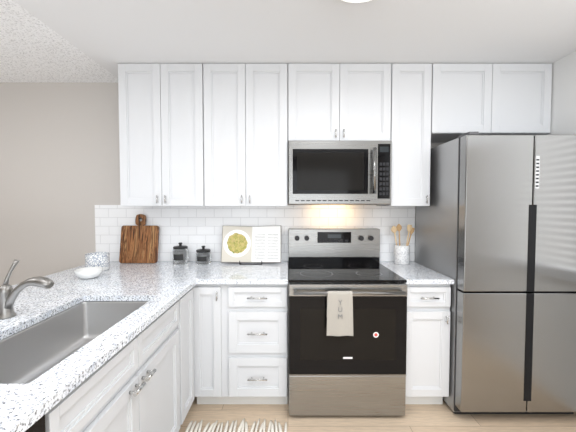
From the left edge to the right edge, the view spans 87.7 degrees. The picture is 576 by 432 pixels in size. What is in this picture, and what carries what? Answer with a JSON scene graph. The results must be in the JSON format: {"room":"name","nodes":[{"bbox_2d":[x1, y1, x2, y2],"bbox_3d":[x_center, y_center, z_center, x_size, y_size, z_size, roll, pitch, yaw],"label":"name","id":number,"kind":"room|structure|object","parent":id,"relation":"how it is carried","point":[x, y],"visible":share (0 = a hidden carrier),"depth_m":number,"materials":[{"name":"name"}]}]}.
{"room":"kitchen","nodes":[
{"label":"kitchen","id":0,"kind":"room"},
{"bbox_2d":[0,83,443,285],"bbox_3d":[-1.327,0.032,2.653,6.745,2.540,0.100,0,2,0],"label":"wall","id":1,"kind":"structure","parent":0,"point":[59,163],"depth_m":2.59,"materials":[{"name":"grey paint"}]},
{"bbox_2d":[118,64,213,205],"bbox_3d":[-0.907,-0.602,2.393,0.685,1.047,0.355,0,2,0],"label":"upper cabinet","id":2,"kind":"object","parent":1,"relation":"attached to","point":[207,134],"depth_m":2.22,"materials":[{"name":"white wood"}]},
{"bbox_2d":[95,205,414,261],"bbox_3d":[-0.285,0.162,2.603,2.770,0.515,0.008,0,2,0],"label":"tile backsplash","id":3,"kind":"structure","parent":1,"relation":"attached to","point":[193,228],"depth_m":2.60,"materials":[{"name":"white tile"}]},
{"bbox_2d":[214,64,297,205],"bbox_3d":[-0.313,-0.602,2.393,0.744,1.047,0.355,0,2,0],"label":"upper cabinet","id":4,"kind":"object","parent":1,"relation":"attached to","point":[256,105],"depth_m":2.22,"materials":[{"name":"white wood"}]},
{"bbox_2d":[298,64,393,143],"bbox_3d":[0.380,-0.843,2.385,0.760,0.564,0.355,0,2,0],"label":"upper cabinet","id":5,"kind":"object","parent":1,"relation":"attached to","point":[337,102],"depth_m":2.22,"materials":[{"name":"white wood"}]},
{"bbox_2d":[288,141,391,203],"bbox_3d":[0.381,-0.324,2.355,0.753,0.463,0.446,0,2,0],"label":"microwave","id":6,"kind":"object","parent":5,"relation":"attached to","point":[339,172],"visible":1,"depth_m":2.19,"materials":[{"name":"grey metal"}]},
{"bbox_2d":[376,64,433,205],"bbox_3d":[0.879,-0.602,2.393,0.357,1.047,0.355,0,2,0],"label":"upper cabinet","id":7,"kind":"object","parent":1,"relation":"attached to","point":[413,83],"depth_m":2.22,"materials":[{"name":"white wood"}]},
{"bbox_2d":[434,64,505,142],"bbox_3d":[1.309,-0.872,2.384,0.498,0.507,0.355,0,2,0],"label":"upper cabinet","id":8,"kind":"object","parent":1,"relation":"attached to","point":[467,97],"depth_m":2.21,"materials":[{"name":"white wood"}]},
{"bbox_2d":[502,64,551,134],"bbox_3d":[1.692,-0.872,2.384,0.497,0.507,0.355,0,2,0],"label":"upper cabinet","id":9,"kind":"object","parent":1,"relation":"attached to","point":[526,88],"depth_m":2.21,"materials":[{"name":"white wood"}]},
{"bbox_2d":[0,0,575,82],"bbox_3d":[-1.327,-1.101,0.162,6.745,0.100,5.000,0,2,0],"label":"ceiling","id":10,"kind":"structure","parent":0,"point":[109,35],"depth_m":1.82,"materials":[{"name":"white paint"}]},
{"bbox_2d":[343,0,369,2],"bbox_3d":[0.330,-1.041,1.315,0.344,0.099,0.344,0,2,0],"label":"flush-mount ceiling light","id":11,"kind":"object","parent":10,"relation":"attached to","point":[355,1],"visible":1,"depth_m":1.42,"materials":[{"name":"white glass"}]},
{"bbox_2d":[179,378,575,431],"bbox_3d":[-1.327,1.437,0.250,6.745,0.100,5.000,0,2,0],"label":"floor","id":12,"kind":"structure","parent":0,"point":[443,417],"depth_m":1.95,"materials":[{"name":"brown wood"}]},
{"bbox_2d":[25,415,45,431],"bbox_3d":[-0.911,0.942,0.483,0.679,0.874,0.599,0,2,0],"label":"dishwasher","id":13,"kind":"object","parent":12,"relation":"on","point":[39,425],"visible":0.12,"depth_m":0.74,"materials":[{"name":"grey metal"}]},
{"bbox_2d":[189,284,228,408],"bbox_3d":[-0.531,0.875,2.315,0.219,0.880,0.627,0,2,0],"label":"base cabinet","id":14,"kind":"object","parent":12,"relation":"on","point":[215,343],"depth_m":2.01,"materials":[{"name":"white wood"}]},
{"bbox_2d":[0,261,211,431],"bbox_3d":[-0.652,0.453,1.362,0.105,0.030,2.491,0,2,0],"label":"countertop","id":15,"kind":"structure","parent":14,"relation":"on","point":[23,407],"depth_m":0.92,"materials":[{"name":"white stone"}]},
{"bbox_2d":[0,301,148,383],"bbox_3d":[-0.902,0.579,1.221,0.445,0.206,0.850,0,2,0],"label":"sink basin","id":16,"kind":"object","parent":15,"relation":"in","point":[30,354],"visible":0.27,"depth_m":1.41,"materials":[{"name":"silver metal"}]},
{"bbox_2d":[185,418,286,431],"bbox_3d":[-0.318,1.345,1.125,0.627,0.022,1.656,0,2,0],"label":"rug","id":17,"kind":"object","parent":12,"relation":"on","point":[242,425],"visible":0.92,"depth_m":1.86,"materials":[{"name":"white fabric"}]},
{"bbox_2d":[225,284,287,403],"bbox_3d":[-0.212,0.875,2.315,0.419,0.880,0.627,0,2,0],"label":"base cabinet","id":18,"kind":"object","parent":12,"relation":"on","point":[256,315],"depth_m":2.01,"materials":[{"name":"white wood"}]},
{"bbox_2d":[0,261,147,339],"bbox_3d":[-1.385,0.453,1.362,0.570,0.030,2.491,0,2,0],"label":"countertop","id":19,"kind":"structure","parent":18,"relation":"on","point":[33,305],"depth_m":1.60,"materials":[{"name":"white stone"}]},
{"bbox_2d":[0,259,53,319],"bbox_3d":[-1.137,0.315,1.306,0.241,0.246,0.075,0,2,0],"label":"faucet","id":20,"kind":"object","parent":19,"relation":"on","point":[9,294],"visible":1,"depth_m":1.29,"materials":[{"name":"silver metal"}]},
{"bbox_2d":[74,267,102,278],"bbox_3d":[-1.335,0.385,2.015,0.164,0.058,0.164,0,2,0],"label":"bowl","id":21,"kind":"object","parent":19,"relation":"on","point":[88,273],"visible":1,"depth_m":1.98,"materials":[{"name":"white ceramic"}]},
{"bbox_2d":[85,252,109,270],"bbox_3d":[-1.430,0.343,2.253,0.156,0.125,0.156,0,2,0],"label":"patterned canister","id":22,"kind":"object","parent":19,"relation":"on","point":[97,259],"visible":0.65,"depth_m":2.20,"materials":[{"name":"ceramic"}]},
{"bbox_2d":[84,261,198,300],"bbox_3d":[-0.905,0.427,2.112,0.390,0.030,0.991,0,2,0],"label":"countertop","id":23,"kind":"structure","parent":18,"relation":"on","point":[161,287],"depth_m":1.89,"materials":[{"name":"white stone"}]},
{"bbox_2d":[119,214,158,262],"bbox_3d":[-1.257,0.190,2.549,0.315,0.411,0.092,0,2,0],"label":"cutting board","id":24,"kind":"object","parent":23,"relation":"on","point":[139,243],"visible":0.98,"depth_m":2.53,"materials":[{"name":"brown wood"}]},
{"bbox_2d":[173,242,187,264],"bbox_3d":[-0.900,0.309,2.512,0.124,0.176,0.125,0,2,0],"label":"canister","id":25,"kind":"object","parent":23,"relation":"on","point":[180,254],"visible":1,"depth_m":2.46,"materials":[{"name":"clear glass"}]},
{"bbox_2d":[196,246,210,264],"bbox_3d":[-0.708,0.322,2.512,0.124,0.148,0.125,0,2,0],"label":"canister","id":26,"kind":"object","parent":23,"relation":"on","point":[203,255],"visible":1,"depth_m":2.46,"materials":[{"name":"clear glass"}]},
{"bbox_2d":[196,261,287,283],"bbox_3d":[-0.295,0.420,2.287,0.589,0.030,0.641,0,2,0],"label":"countertop","id":27,"kind":"structure","parent":18,"relation":"on","point":[218,272],"depth_m":2.14,"materials":[{"name":"white stone"}]},
{"bbox_2d":[221,226,280,264],"bbox_3d":[-0.305,0.239,2.514,0.496,0.314,0.135,0,2,0],"label":"cookbook","id":28,"kind":"object","parent":27,"relation":"on","point":[251,244],"visible":1,"depth_m":2.51,"materials":[{"name":"white paper"}]},
{"bbox_2d":[288,228,406,414],"bbox_3d":[0.385,0.718,2.234,0.762,1.200,0.726,0,2,0],"label":"range","id":29,"kind":"object","parent":12,"relation":"on","point":[361,370],"visible":0.98,"depth_m":1.94,"materials":[{"name":"grey metal"}]},
{"bbox_2d":[327,291,352,335],"bbox_3d":[0.323,0.606,1.873,0.166,0.278,0.038,0,2,0],"label":"towel","id":30,"kind":"object","parent":29,"relation":"hanging from","point":[339,313],"visible":1,"depth_m":1.86,"materials":[{"name":"fabric"}]},
{"bbox_2d":[405,284,450,403],"bbox_3d":[0.929,0.876,2.299,0.314,0.879,0.660,0,2,0],"label":"base cabinet","id":31,"kind":"object","parent":12,"relation":"on","point":[428,344],"visible":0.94,"depth_m":2.01,"materials":[{"name":"white wood"}]},
{"bbox_2d":[380,261,453,283],"bbox_3d":[0.930,0.420,2.287,0.320,0.030,0.641,0,2,0],"label":"countertop","id":32,"kind":"structure","parent":31,"relation":"on","point":[414,273],"depth_m":2.11,"materials":[{"name":"white stone"}]},
{"bbox_2d":[391,224,414,264],"bbox_3d":[0.955,0.232,2.500,0.201,0.330,0.124,0,2,0],"label":"utensil crock","id":33,"kind":"object","parent":32,"relation":"on","point":[401,254],"visible":1,"depth_m":2.47,"materials":[{"name":"ceramic"}]},
{"bbox_2d":[415,132,575,413],"bbox_3d":[1.513,0.393,2.227,0.838,1.850,0.716,0,2,0],"label":"refrigerator","id":34,"kind":"object","parent":12,"relation":"on","point":[495,232],"visible":0.98,"depth_m":1.88,"materials":[{"name":"grey metal"}]},
{"bbox_2d":[545,51,575,134],"bbox_3d":[1.995,0.118,0.204,0.100,2.540,4.800,0,2,0],"label":"wall","id":35,"kind":"structure","parent":0,"point":[563,106],"depth_m":2.11,"materials":[{"name":"white paint"}]}
]}

